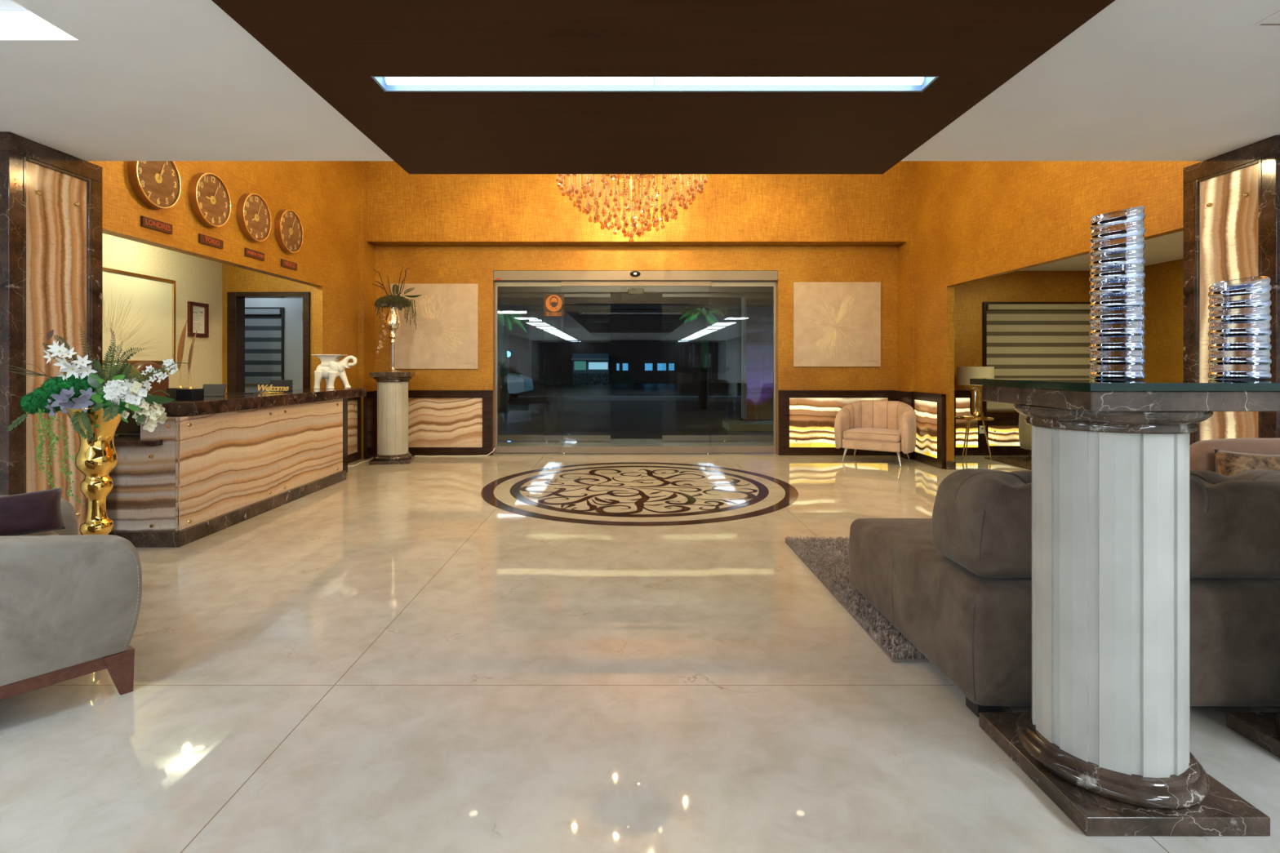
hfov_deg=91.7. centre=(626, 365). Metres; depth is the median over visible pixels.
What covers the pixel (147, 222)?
plate
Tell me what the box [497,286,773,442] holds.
door
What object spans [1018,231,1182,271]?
ceiling
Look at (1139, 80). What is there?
ceiling
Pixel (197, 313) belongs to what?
framed certificate
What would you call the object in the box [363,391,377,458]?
trim
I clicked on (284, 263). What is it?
plate
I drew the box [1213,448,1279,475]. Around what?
throw pillow
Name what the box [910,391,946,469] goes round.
wainscot
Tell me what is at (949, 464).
trim
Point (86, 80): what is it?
ceiling
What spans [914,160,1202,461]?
wall
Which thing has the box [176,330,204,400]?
sculpture
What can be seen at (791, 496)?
medallion
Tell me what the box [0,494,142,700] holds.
armchair
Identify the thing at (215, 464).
reception desk
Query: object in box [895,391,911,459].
trim
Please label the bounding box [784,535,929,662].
rug
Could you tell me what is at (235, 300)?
door frame
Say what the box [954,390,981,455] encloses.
wainscot
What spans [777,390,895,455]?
wainscot
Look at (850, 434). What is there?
seat cushion
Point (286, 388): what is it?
welcome sign
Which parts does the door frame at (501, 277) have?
rail, rail, rail, rail, rail, rail, rail, rail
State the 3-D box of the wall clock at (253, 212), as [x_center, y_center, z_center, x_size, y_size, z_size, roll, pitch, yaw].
[-3.566,-1.418,5.954,0.069,0.452,0.452,0,0,0]
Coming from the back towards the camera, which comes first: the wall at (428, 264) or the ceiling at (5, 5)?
the wall at (428, 264)
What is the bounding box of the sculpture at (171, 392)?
[166,320,193,399]
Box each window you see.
[244,306,284,379]
[982,302,1104,412]
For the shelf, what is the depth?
4.22 m
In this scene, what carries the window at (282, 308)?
in the wall at (293, 307)
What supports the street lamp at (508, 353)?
on the ground
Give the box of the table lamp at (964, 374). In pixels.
[956,364,994,418]
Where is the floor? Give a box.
[0,439,1279,852]
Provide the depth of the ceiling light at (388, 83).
2.75 m
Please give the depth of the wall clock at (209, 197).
5.29 m
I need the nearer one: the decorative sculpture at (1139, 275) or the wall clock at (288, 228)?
the decorative sculpture at (1139, 275)
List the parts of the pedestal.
moulding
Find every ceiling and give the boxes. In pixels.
[0,0,28,10]
[0,0,393,160]
[901,0,1279,160]
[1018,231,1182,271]
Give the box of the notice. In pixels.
[543,294,564,315]
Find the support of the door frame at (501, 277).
in the wall at (428, 264)
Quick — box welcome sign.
[257,384,288,392]
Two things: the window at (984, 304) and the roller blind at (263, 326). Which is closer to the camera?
the roller blind at (263, 326)
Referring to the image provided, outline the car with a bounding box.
[497,365,533,401]
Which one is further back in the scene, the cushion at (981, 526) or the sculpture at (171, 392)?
the sculpture at (171, 392)
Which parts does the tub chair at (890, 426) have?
leg, leg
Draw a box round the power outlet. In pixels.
[978,426,984,433]
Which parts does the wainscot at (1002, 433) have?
cap rail, onyx panel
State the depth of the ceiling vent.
2.38 m
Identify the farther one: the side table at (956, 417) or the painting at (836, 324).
the painting at (836, 324)
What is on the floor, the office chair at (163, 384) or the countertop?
the office chair at (163, 384)
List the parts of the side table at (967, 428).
leg, leg, leg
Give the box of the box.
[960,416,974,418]
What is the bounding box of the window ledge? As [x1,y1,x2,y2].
[984,412,1019,417]
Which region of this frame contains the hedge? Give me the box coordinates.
[540,372,635,385]
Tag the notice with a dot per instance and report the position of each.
(553, 304)
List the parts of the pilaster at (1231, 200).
panel moulding, onyx panel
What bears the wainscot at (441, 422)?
attached to the wall at (428, 264)
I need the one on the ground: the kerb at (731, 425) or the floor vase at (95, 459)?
the kerb at (731, 425)
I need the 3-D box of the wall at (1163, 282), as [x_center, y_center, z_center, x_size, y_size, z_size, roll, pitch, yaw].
[6.950,-0.038,6.450,0.100,2.577,4.500,0,0,0]
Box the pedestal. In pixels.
[368,371,414,465]
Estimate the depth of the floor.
2.32 m
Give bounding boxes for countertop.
[126,387,366,416]
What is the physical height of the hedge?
0.868 m
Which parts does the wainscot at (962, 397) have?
onyx panel, cap rail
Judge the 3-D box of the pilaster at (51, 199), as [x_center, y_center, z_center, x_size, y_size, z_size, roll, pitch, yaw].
[-4.171,-0.038,3.835,1.358,2.576,0.630,0,0,0]
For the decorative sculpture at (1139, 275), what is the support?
on the console table at (1104, 735)
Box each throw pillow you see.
[0,487,65,536]
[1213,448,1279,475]
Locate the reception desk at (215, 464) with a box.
[106,387,366,546]
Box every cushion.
[22,530,59,535]
[843,427,901,442]
[930,468,1279,578]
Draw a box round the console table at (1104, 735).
[969,378,1279,836]
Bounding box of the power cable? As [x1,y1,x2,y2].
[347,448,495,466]
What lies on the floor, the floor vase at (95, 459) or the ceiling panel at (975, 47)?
the floor vase at (95, 459)
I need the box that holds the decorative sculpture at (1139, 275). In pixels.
[1088,205,1146,379]
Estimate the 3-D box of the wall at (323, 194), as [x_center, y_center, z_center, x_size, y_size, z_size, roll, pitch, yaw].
[-3.660,-0.900,6.425,0.120,4.300,4.550,0,0,0]
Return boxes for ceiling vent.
[1253,10,1279,25]
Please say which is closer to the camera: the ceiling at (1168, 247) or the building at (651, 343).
the ceiling at (1168, 247)
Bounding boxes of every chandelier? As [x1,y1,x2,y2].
[556,173,707,243]
[601,173,660,178]
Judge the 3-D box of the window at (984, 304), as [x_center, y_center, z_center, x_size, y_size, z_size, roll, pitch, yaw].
[5.820,-0.120,8.685,1.680,1.540,0.027,0,0,0]
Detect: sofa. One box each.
[848,468,1279,717]
[1189,438,1279,472]
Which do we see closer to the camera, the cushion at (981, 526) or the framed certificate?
the cushion at (981, 526)
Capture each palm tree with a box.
[497,308,526,411]
[679,307,724,408]
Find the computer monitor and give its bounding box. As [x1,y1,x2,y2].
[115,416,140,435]
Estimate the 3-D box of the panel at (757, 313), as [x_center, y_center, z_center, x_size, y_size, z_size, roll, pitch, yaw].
[2.860,-0.170,13.600,0.680,2.900,0.680,0,0,0]
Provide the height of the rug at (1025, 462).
0.037 m
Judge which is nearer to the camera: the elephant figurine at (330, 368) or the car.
the elephant figurine at (330, 368)
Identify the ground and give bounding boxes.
[497,382,773,439]
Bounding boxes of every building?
[497,305,741,382]
[571,353,608,383]
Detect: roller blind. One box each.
[244,308,281,385]
[986,304,1100,410]
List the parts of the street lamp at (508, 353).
globe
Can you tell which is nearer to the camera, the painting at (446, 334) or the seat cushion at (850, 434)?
the seat cushion at (850, 434)
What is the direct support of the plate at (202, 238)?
attached to the wall at (323, 194)
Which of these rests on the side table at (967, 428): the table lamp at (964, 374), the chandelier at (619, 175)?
the table lamp at (964, 374)
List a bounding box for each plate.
[140,215,172,234]
[198,233,223,248]
[244,247,264,261]
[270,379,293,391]
[280,258,297,270]
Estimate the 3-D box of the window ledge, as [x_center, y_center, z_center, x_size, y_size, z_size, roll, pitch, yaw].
[5.850,0.682,8.677,1.700,0.065,0.044,0,0,0]
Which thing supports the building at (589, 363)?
on the ground
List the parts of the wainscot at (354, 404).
onyx panel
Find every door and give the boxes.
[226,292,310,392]
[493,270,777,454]
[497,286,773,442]
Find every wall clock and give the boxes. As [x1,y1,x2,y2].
[127,160,181,208]
[188,172,231,226]
[236,193,271,241]
[274,208,303,253]
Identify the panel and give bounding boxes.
[211,0,1115,173]
[739,297,773,420]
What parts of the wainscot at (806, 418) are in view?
cap rail, onyx panel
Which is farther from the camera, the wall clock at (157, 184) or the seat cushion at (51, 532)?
the wall clock at (157, 184)
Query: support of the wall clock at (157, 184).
attached to the wall at (323, 194)
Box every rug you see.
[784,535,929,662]
[984,455,1031,470]
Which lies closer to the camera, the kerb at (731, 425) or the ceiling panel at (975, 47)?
the ceiling panel at (975, 47)
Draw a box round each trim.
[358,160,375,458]
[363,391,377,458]
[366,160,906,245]
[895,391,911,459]
[897,160,914,391]
[946,461,955,469]
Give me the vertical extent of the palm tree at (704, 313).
2.980 m
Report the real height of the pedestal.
1.168 m
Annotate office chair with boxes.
[102,362,144,434]
[132,361,168,397]
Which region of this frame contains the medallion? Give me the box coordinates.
[480,462,798,526]
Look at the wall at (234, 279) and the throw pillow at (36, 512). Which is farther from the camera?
the wall at (234, 279)
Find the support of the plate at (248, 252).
attached to the wall at (323, 194)
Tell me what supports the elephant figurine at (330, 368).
on the reception desk at (215, 464)
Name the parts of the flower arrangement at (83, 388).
grass stem, grass stem, flower stem, flower stem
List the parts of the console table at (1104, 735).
moulding, glass, moulding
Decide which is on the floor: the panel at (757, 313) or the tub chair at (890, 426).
the tub chair at (890, 426)
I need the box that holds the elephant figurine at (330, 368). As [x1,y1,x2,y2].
[311,354,356,388]
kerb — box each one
[513,395,741,400]
[722,420,773,431]
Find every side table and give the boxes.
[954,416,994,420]
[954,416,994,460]
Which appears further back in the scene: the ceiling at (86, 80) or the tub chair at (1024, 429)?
the tub chair at (1024, 429)
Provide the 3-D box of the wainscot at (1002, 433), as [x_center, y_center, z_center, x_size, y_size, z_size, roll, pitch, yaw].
[5.915,0.982,8.668,1.970,0.536,0.060,0,0,0]
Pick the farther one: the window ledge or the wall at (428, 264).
the wall at (428, 264)
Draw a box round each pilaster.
[0,131,102,535]
[1182,134,1279,445]
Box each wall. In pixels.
[86,160,358,387]
[102,233,222,388]
[222,263,312,394]
[244,297,302,392]
[375,245,1119,454]
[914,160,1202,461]
[1120,258,1182,378]
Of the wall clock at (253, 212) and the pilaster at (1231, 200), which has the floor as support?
the pilaster at (1231, 200)
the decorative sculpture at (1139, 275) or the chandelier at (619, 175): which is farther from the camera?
the chandelier at (619, 175)
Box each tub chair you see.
[834,400,916,466]
[1018,413,1031,462]
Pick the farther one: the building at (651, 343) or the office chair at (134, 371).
the building at (651, 343)
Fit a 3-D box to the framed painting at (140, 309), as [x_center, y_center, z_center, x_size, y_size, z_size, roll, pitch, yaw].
[-4.827,-0.463,5.750,0.045,0.885,1.740,0,0,0]
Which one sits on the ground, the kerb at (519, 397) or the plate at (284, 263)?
the kerb at (519, 397)
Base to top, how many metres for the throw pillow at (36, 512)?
0.205 m
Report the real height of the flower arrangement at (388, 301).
1.145 m
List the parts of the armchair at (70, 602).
arm, rail, leg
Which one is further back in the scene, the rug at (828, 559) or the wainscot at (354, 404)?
the wainscot at (354, 404)
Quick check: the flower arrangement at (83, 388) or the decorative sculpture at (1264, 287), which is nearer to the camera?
the decorative sculpture at (1264, 287)
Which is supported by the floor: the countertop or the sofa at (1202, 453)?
the sofa at (1202, 453)
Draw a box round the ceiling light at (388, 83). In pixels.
[370,75,939,91]
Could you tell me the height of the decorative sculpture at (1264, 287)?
0.341 m
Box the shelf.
[113,440,162,446]
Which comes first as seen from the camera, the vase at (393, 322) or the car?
the vase at (393, 322)
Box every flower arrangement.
[0,324,190,504]
[372,266,422,354]
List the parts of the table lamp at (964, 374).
lamp shade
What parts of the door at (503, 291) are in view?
rail, rail, rail, rail, rail, rail, rail, rail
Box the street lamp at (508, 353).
[506,351,511,373]
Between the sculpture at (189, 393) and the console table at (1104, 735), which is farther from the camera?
the sculpture at (189, 393)
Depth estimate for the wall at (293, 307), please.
8.66 m
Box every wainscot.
[347,396,361,463]
[408,390,493,455]
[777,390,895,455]
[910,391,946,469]
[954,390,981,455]
[980,416,1031,455]
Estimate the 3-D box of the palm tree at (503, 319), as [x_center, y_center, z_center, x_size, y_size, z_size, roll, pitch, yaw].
[-3.498,-0.146,17.578,1.309,2.864,1.446,0,0,0]
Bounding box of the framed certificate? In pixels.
[187,301,208,337]
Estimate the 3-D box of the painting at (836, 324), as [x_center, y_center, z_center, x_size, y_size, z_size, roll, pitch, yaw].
[2.935,-0.575,8.682,1.215,1.181,0.034,0,0,0]
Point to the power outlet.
(981, 430)
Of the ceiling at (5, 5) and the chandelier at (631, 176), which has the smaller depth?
the ceiling at (5, 5)
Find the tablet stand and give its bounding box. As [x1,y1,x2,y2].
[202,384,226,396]
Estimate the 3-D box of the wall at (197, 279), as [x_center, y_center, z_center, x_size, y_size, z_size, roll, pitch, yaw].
[-4.910,-0.038,5.835,0.120,2.577,3.230,0,0,0]
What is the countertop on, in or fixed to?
on the reception desk at (215, 464)
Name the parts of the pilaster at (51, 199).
onyx panel, panel moulding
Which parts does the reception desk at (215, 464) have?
panel, panel, panel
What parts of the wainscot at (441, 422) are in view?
onyx panel, cap rail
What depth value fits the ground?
16.90 m
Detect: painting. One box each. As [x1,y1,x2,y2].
[102,266,175,363]
[390,284,478,368]
[793,282,880,366]
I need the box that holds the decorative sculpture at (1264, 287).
[1208,275,1271,379]
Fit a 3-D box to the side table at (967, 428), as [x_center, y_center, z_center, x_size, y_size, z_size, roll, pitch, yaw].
[4.644,0.973,8.320,0.470,0.558,0.470,0,0,0]
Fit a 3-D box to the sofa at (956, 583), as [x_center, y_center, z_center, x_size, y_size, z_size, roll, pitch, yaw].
[2.076,0.832,2.800,1.748,0.828,1.240,0,0,0]
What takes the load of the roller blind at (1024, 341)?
attached to the window at (984, 304)
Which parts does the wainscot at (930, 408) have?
onyx panel, cap rail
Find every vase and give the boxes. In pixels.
[65,408,121,534]
[384,306,400,372]
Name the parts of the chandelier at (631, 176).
rod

